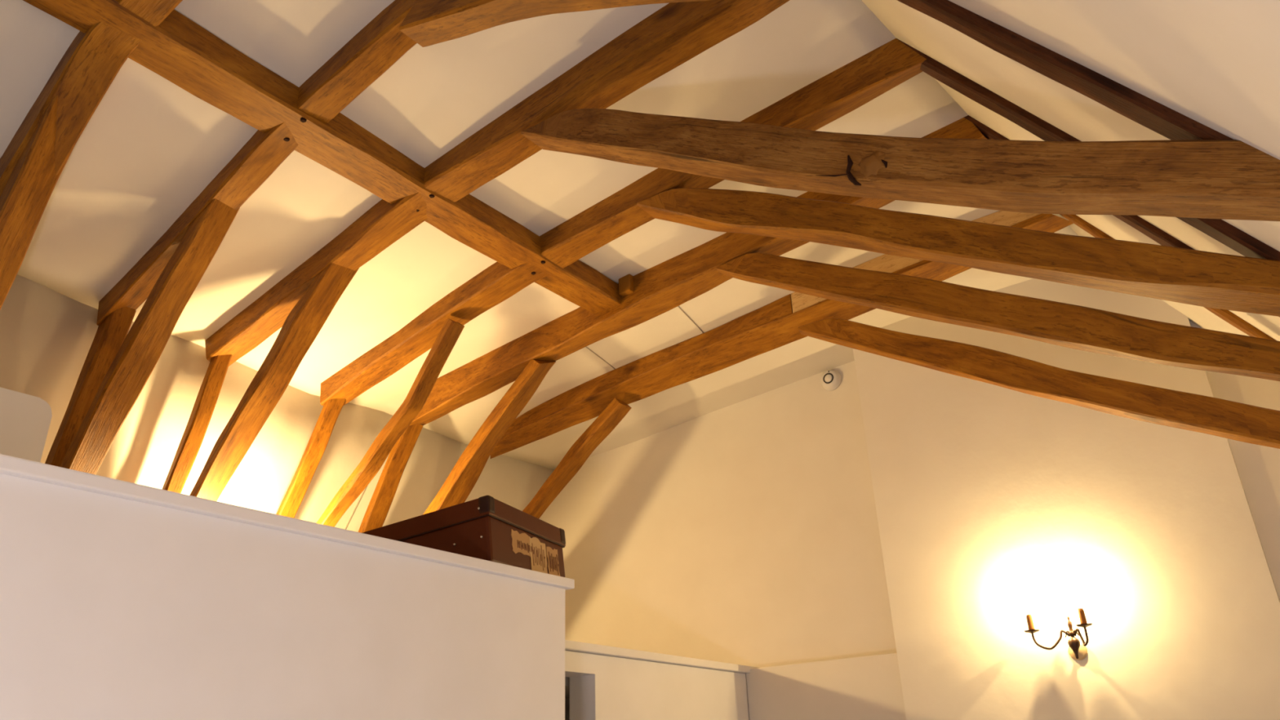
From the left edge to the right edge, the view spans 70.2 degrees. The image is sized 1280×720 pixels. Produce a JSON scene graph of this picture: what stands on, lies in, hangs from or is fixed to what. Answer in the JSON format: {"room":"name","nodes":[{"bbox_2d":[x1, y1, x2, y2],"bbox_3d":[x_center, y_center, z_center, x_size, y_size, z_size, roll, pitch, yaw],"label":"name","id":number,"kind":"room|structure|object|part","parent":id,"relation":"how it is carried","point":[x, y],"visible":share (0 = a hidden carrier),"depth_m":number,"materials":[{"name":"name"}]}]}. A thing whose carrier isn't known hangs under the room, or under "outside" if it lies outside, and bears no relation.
{"room":"attic room","nodes":[
{"label":"attic room","id":0,"kind":"room"},
{"bbox_2d":[0,274,553,532],"bbox_3d":[-2.188,0.997,2.200,0.865,3.187,6.504,-15,-28,26],"label":"wall","id":1,"kind":"structure","parent":0,"point":[47,335],"depth_m":3.53,"materials":[{"name":"paint"}]},
{"bbox_2d":[344,487,366,529],"bbox_3d":[-1.302,0.632,4.264,0.327,0.753,0.007,-6,-25,9],"label":"trim","id":2,"kind":"structure","parent":1,"relation":"attached to","point":[348,522],"depth_m":4.24,"materials":[{"name":"paint"}]},
{"bbox_2d":[0,473,564,719],"bbox_3d":[-1.596,0.841,0.509,0.120,2.006,4.570,-19,-30,32],"label":"wall","id":3,"kind":"structure","parent":0,"point":[112,607],"depth_m":1.78,"materials":[{"name":"white paint"}]},
{"bbox_2d":[0,453,574,590],"bbox_3d":[-1.624,-0.076,0.942,0.160,0.027,4.587,-19,-30,32],"label":"trim","id":4,"kind":"structure","parent":3,"relation":"on","point":[9,465],"depth_m":1.84,"materials":[{"name":"white paint"}]},
{"bbox_2d":[362,495,565,577],"bbox_3d":[-0.591,0.609,2.676,0.613,0.248,0.470,-12,-27,21],"label":"suitcase","id":5,"kind":"object","parent":4,"relation":"on","point":[486,527],"visible":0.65,"depth_m":2.50,"materials":[{"name":"brown leather"}]},
{"bbox_3d":[-0.590,0.558,2.716,0.601,0.119,0.435,-12,-27,21],"label":"lid","id":6,"kind":"part","parent":5,"relation":"part of","materials":[{"name":"brown leather"}]},
{"bbox_2d":[517,540,533,552],"bbox_3d":[-0.324,0.527,2.567,0.005,0.027,0.081,-12,-27,21],"label":"print","id":7,"kind":"object","parent":5,"relation":"attached to","point":[523,546],"depth_m":2.57},
{"bbox_2d":[531,542,545,570],"bbox_3d":[-0.292,0.567,2.624,0.010,0.076,0.072,-12,-27,21],"label":"print","id":8,"kind":"object","parent":5,"relation":"attached to","point":[538,549],"depth_m":2.62},
{"bbox_2d":[548,551,559,574],"bbox_3d":[-0.255,0.603,2.698,0.009,0.061,0.056,-12,-27,21],"label":"print","id":9,"kind":"object","parent":5,"relation":"attached to","point":[553,557],"depth_m":2.70},
{"bbox_2d":[0,0,1078,470],"bbox_3d":[-1.199,-0.804,2.148,3.044,0.545,6.400,-19,-30,32],"label":"ceiling","id":10,"kind":"structure","parent":0,"point":[150,146],"depth_m":2.77,"materials":[{"name":"paint"}]},
{"bbox_2d":[0,0,182,196],"bbox_3d":[-1.050,-0.688,1.988,2.181,0.789,0.104,-19,-30,32],"label":"rafter","id":11,"kind":"object","parent":10,"relation":"attached to","point":[89,66],"visible":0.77,"depth_m":2.25,"materials":[{"name":"brown wood"}]},
{"bbox_2d":[96,0,417,325],"bbox_3d":[-0.834,-0.636,2.448,2.393,0.535,0.103,-19,-30,32],"label":"rafter","id":12,"kind":"object","parent":10,"relation":"attached to","point":[380,43],"visible":0.74,"depth_m":2.58,"materials":[{"name":"brown wood"}]},
{"bbox_2d":[22,0,621,314],"bbox_3d":[-1.654,-1.043,1.752,0.165,0.098,5.083,-19,-30,32],"label":"purlin","id":13,"kind":"object","parent":10,"relation":"attached to","point":[179,50],"visible":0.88,"depth_m":2.59,"materials":[{"name":"brown wood"}]},
{"bbox_2d":[204,0,789,366],"bbox_3d":[-0.637,-0.504,2.864,2.595,0.452,0.134,-19,-30,32],"label":"rafter","id":14,"kind":"object","parent":10,"relation":"attached to","point":[677,33],"visible":0.88,"depth_m":2.66,"materials":[{"name":"brown wood"}]},
{"bbox_2d":[586,346,615,368],"bbox_3d":[-0.213,-0.036,4.088,0.006,0.036,0.495,-12,-27,20],"label":"trim","id":15,"kind":"structure","parent":10,"relation":"attached to","point":[586,346],"depth_m":4.15,"materials":[{"name":"paint"}]},
{"bbox_2d":[320,38,926,405],"bbox_3d":[-0.268,-0.384,3.229,2.720,0.512,0.124,-19,-30,32],"label":"rafter","id":16,"kind":"object","parent":10,"relation":"attached to","point":[853,85],"visible":0.78,"depth_m":3.12,"materials":[{"name":"brown wood"}]},
{"bbox_2d":[677,306,703,333],"bbox_3d":[0.177,-0.210,3.845,0.006,0.013,0.490,-13,-27,22],"label":"trim","id":17,"kind":"structure","parent":10,"relation":"attached to","point":[691,319],"depth_m":3.93,"materials":[{"name":"paint"}]},
{"bbox_2d":[409,117,987,425],"bbox_3d":[0.008,-0.230,3.572,2.768,0.420,0.134,-19,-30,32],"label":"rafter","id":18,"kind":"object","parent":10,"relation":"attached to","point":[668,285],"visible":0.66,"depth_m":3.56,"materials":[{"name":"brown wood"}]},
{"bbox_2d":[618,274,633,296],"bbox_3d":[-0.054,-0.292,3.547,0.057,0.076,0.030,-19,-30,32],"label":"block","id":19,"kind":"object","parent":18,"relation":"attached to","point":[625,282],"visible":1,"depth_m":3.53,"materials":[{"name":"brown wood"}]},
{"bbox_2d":[490,210,1073,458],"bbox_3d":[0.354,-0.053,4.020,2.969,0.320,0.133,-19,-30,32],"label":"rafter","id":20,"kind":"object","parent":10,"relation":"attached to","point":[772,326],"visible":0.7,"depth_m":4.01,"materials":[{"name":"brown wood"}]},
{"bbox_2d":[564,697,569,719],"bbox_3d":[-1.784,1.466,1.630,0.100,1.830,6.390,-19,-30,32],"label":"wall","id":21,"kind":"structure","parent":0,"point":[566,700],"depth_m":3.77,"materials":[{"name":"paint"}]},
{"bbox_2d":[564,676,569,697],"bbox_3d":[-2.078,0.684,2.211,1.440,0.095,6.390,-19,-30,32],"label":"floor","id":22,"kind":"structure","parent":0,"point":[566,678],"depth_m":3.39,"materials":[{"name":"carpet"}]},
{"bbox_2d":[0,94,74,309],"bbox_3d":[-1.617,-0.086,2.204,0.621,1.267,0.107,-19,-30,32],"label":"brace","id":23,"kind":"object","parent":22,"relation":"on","point":[26,194],"visible":0.77,"depth_m":2.25,"materials":[{"name":"brown wood"}]},
{"bbox_2d":[44,306,136,466],"bbox_3d":[-1.774,0.336,2.789,0.379,1.006,0.075,-19,-30,32],"label":"post","id":24,"kind":"object","parent":22,"relation":"on","point":[110,335],"visible":0.35,"depth_m":2.83,"materials":[{"name":"brown wood"}]},
{"bbox_2d":[59,198,239,474],"bbox_3d":[-1.564,0.169,2.704,0.955,1.221,0.106,-19,-30,32],"label":"brace","id":25,"kind":"object","parent":22,"relation":"on","point":[145,341],"visible":0.66,"depth_m":2.71,"materials":[{"name":"brown wood"}]},
{"bbox_2d":[162,354,232,493],"bbox_3d":[-1.679,0.509,3.250,0.425,1.074,0.064,-19,-30,32],"label":"post","id":26,"kind":"object","parent":22,"relation":"on","point":[194,433],"visible":0.52,"depth_m":3.30,"materials":[{"name":"brown wood"}]},
{"bbox_2d":[189,262,359,501],"bbox_3d":[-1.415,0.348,3.138,1.135,1.255,0.135,-19,-30,32],"label":"brace","id":27,"kind":"object","parent":22,"relation":"on","point":[300,328],"visible":0.61,"depth_m":3.10,"materials":[{"name":"brown wood"}]},
{"bbox_2d":[276,398,345,518],"bbox_3d":[-1.426,0.705,3.686,0.484,1.066,0.076,-19,-30,32],"label":"post","id":28,"kind":"object","parent":22,"relation":"on","point":[320,437],"visible":0.41,"depth_m":3.75,"materials":[{"name":"brown wood"}]},
{"bbox_2d":[315,318,464,527],"bbox_3d":[-1.143,0.547,3.521,1.198,1.198,0.072,-19,-30,32],"label":"brace","id":29,"kind":"object","parent":22,"relation":"on","point":[376,455],"visible":0.56,"depth_m":3.46,"materials":[{"name":"brown wood"}]},
{"bbox_2d":[358,423,422,533],"bbox_3d":[-1.174,0.847,4.059,0.407,1.109,0.095,-19,-30,32],"label":"post","id":30,"kind":"object","parent":22,"relation":"on","point":[377,510],"visible":0.45,"depth_m":4.15,"materials":[{"name":"brown wood"}]},
{"bbox_2d":[423,359,555,514],"bbox_3d":[-0.821,0.671,3.861,1.145,1.234,0.116,-19,-30,32],"label":"brace","id":31,"kind":"object","parent":22,"relation":"on","point":[456,488],"visible":0.49,"depth_m":3.83,"materials":[{"name":"brown wood"}]},
{"bbox_2d":[522,397,631,518],"bbox_3d":[-0.535,0.893,4.321,1.224,1.202,0.096,-19,-30,32],"label":"brace","id":32,"kind":"object","parent":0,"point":[613,414],"visible":0.41,"depth_m":4.29,"materials":[{"name":"brown wood"}]},
{"bbox_2d":[564,650,749,719],"bbox_3d":[-0.237,1.918,2.834,0.120,1.925,2.300,-19,-30,32],"label":"wall","id":33,"kind":"structure","parent":0,"point":[602,687],"depth_m":3.47,"materials":[{"name":"white paint"}]},
{"bbox_2d":[564,640,758,675],"bbox_3d":[-0.063,1.138,3.493,0.165,0.029,1.798,-19,-30,32],"label":"trim","id":34,"kind":"structure","parent":33,"relation":"on","point":[571,646],"depth_m":3.51,"materials":[{"name":"white paint"}]},
{"bbox_2d":[746,652,906,719],"bbox_3d":[0.823,2.172,3.485,0.740,1.945,0.090,-19,-30,32],"label":"wall","id":35,"kind":"structure","parent":0,"point":[868,687],"depth_m":3.80,"materials":[{"name":"paint"}]},
{"bbox_2d":[539,320,1279,719],"bbox_3d":[1.190,1.306,3.733,5.600,3.700,0.160,-19,-30,32],"label":"wall","id":36,"kind":"structure","parent":0,"point":[746,532],"depth_m":4.38,"materials":[{"name":"paint"}]},
{"bbox_2d":[820,369,841,391],"bbox_3d":[0.908,0.092,4.357,0.104,0.104,0.038,-19,-30,32],"label":"smoke detector","id":37,"kind":"object","parent":36,"relation":"attached to","point":[831,380],"visible":1,"depth_m":4.34,"materials":[{"name":"white plastic"}]},
{"bbox_2d":[853,278,1279,719],"bbox_3d":[1.589,1.201,3.217,1.282,3.430,0.205,-19,-30,32],"label":"wall","id":38,"kind":"structure","parent":0,"point":[992,501],"depth_m":3.41,"materials":[{"name":"paint"}]},
{"bbox_2d":[1023,596,1093,660],"bbox_3d":[1.508,0.969,3.270,0.236,0.209,0.104,-19,-30,32],"label":"wall light","id":39,"kind":"object","parent":38,"relation":"attached to","point":[1077,651],"visible":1,"depth_m":3.24,"materials":[{"name":"gold metal"}]},
{"bbox_3d":[1.420,0.912,3.335,0.017,0.046,0.017,-19,-30,32],"label":"flame bulb","id":40,"kind":"part","parent":39,"relation":"part of","materials":[{"name":"white glass"}]},
{"bbox_2d":[1026,613,1035,630],"bbox_3d":[1.421,0.955,3.316,0.022,0.055,0.022,-19,-30,32],"label":"candle","id":41,"kind":"object","parent":39,"relation":"on","point":[1028,617],"depth_m":3.31,"materials":[{"name":"wax"}]},
{"bbox_3d":[1.477,1.004,3.262,0.129,0.066,0.014,-13,-27,22],"label":"arm","id":42,"kind":"part","parent":39,"relation":"part of","materials":[{"name":"gold metal"}]},
{"bbox_3d":[1.563,1.040,3.254,0.064,0.064,0.016,-19,-30,32],"label":"plate","id":43,"kind":"part","parent":39,"relation":"part of","materials":[{"name":"gold metal"}]},
{"bbox_3d":[1.563,0.863,3.240,0.017,0.046,0.017,-19,-30,32],"label":"flame bulb","id":44,"kind":"part","parent":39,"relation":"part of","materials":[{"name":"white glass"}]},
{"bbox_3d":[1.554,0.978,3.211,0.015,0.066,0.058,7,-26,-19],"label":"arm","id":45,"kind":"part","parent":39,"relation":"part of","materials":[{"name":"gold metal"}]},
{"bbox_2d":[1077,608,1087,623],"bbox_3d":[1.564,0.905,3.220,0.022,0.055,0.022,-19,-30,32],"label":"candle","id":46,"kind":"object","parent":39,"relation":"on","point":[1082,619],"depth_m":3.21,"materials":[{"name":"wax"}]},
{"bbox_2d":[861,0,1279,341],"bbox_3d":[0.388,-0.574,0.753,1.520,2.186,6.575,-22,-32,37],"label":"ceiling","id":47,"kind":"structure","parent":0,"point":[1215,64],"depth_m":1.49,"materials":[{"name":"paint"}]},
{"bbox_2d":[399,0,707,47],"bbox_3d":[0.142,-0.687,1.666,1.770,1.000,0.093,-19,-30,32],"label":"beam","id":48,"kind":"structure","parent":47,"relation":"attached to","point":[428,23],"depth_m":2.14,"materials":[{"name":"brown wood"}]},
{"bbox_2d":[520,108,1279,221],"bbox_3d":[0.399,-0.426,1.939,1.751,1.000,0.103,-19,-30,32],"label":"beam","id":49,"kind":"structure","parent":47,"relation":"attached to","point":[1204,179],"depth_m":1.71,"materials":[{"name":"brown wood"}]},
{"bbox_2d":[636,187,1279,316],"bbox_3d":[0.723,-0.290,2.347,1.728,0.994,0.095,-19,-30,32],"label":"beam","id":50,"kind":"structure","parent":47,"relation":"attached to","point":[1202,278],"depth_m":2.18,"materials":[{"name":"brown wood"}]},
{"bbox_2d":[715,252,1279,381],"bbox_3d":[1.052,-0.108,2.608,1.858,1.063,0.066,-19,-30,32],"label":"beam","id":51,"kind":"structure","parent":47,"relation":"attached to","point":[1078,327],"depth_m":2.56,"materials":[{"name":"brown wood"}]},
{"bbox_2d":[797,318,1279,448],"bbox_3d":[1.440,0.116,2.991,1.932,1.120,0.054,-19,-30,32],"label":"beam","id":52,"kind":"structure","parent":47,"relation":"attached to","point":[1230,420],"depth_m":3.00,"materials":[{"name":"brown wood"}]},
{"bbox_2d":[897,0,1233,139],"bbox_3d":[0.956,-0.329,1.455,1.367,1.994,0.088,-19,-30,32],"label":"rafter","id":53,"kind":"object","parent":47,"relation":"attached to","point":[1135,106],"visible":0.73,"depth_m":1.65,"materials":[{"name":"brown wood"}]},
{"bbox_2d":[896,38,1279,260],"bbox_3d":[1.287,-0.211,1.852,1.326,1.929,0.078,-19,-30,32],"label":"rafter","id":54,"kind":"object","parent":47,"relation":"attached to","point":[1230,236],"visible":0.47,"depth_m":2.24,"materials":[{"name":"brown wood"}]},
{"bbox_2d":[964,115,1279,317],"bbox_3d":[1.576,-0.110,2.191,1.280,1.865,0.063,-19,-30,32],"label":"rafter","id":55,"kind":"object","parent":47,"relation":"attached to","point":[1163,238],"visible":0.18,"depth_m":2.46,"materials":[{"name":"brown wood"}]},
{"bbox_2d":[1059,213,1275,340],"bbox_3d":[1.955,0.030,2.621,1.210,1.759,0.053,-19,-30,32],"label":"rafter","id":56,"kind":"object","parent":47,"relation":"attached to","point":[1228,316],"visible":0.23,"depth_m":2.81,"materials":[{"name":"brown wood"}]},
{"bbox_3d":[-1.863,0.104,1.044,0.470,0.090,4.565,-19,-30,32],"label":"floor","id":57,"kind":"structure","parent":0,"visible":0},
{"bbox_2d":[0,386,52,462],"bbox_3d":[-1.712,0.049,1.472,0.035,0.362,1.338,-19,-30,32],"label":"headboard","id":58,"kind":"object","parent":57,"relation":"on","point":[25,420],"visible":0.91,"depth_m":1.96,"materials":[{"name":"white paint"}]}
]}

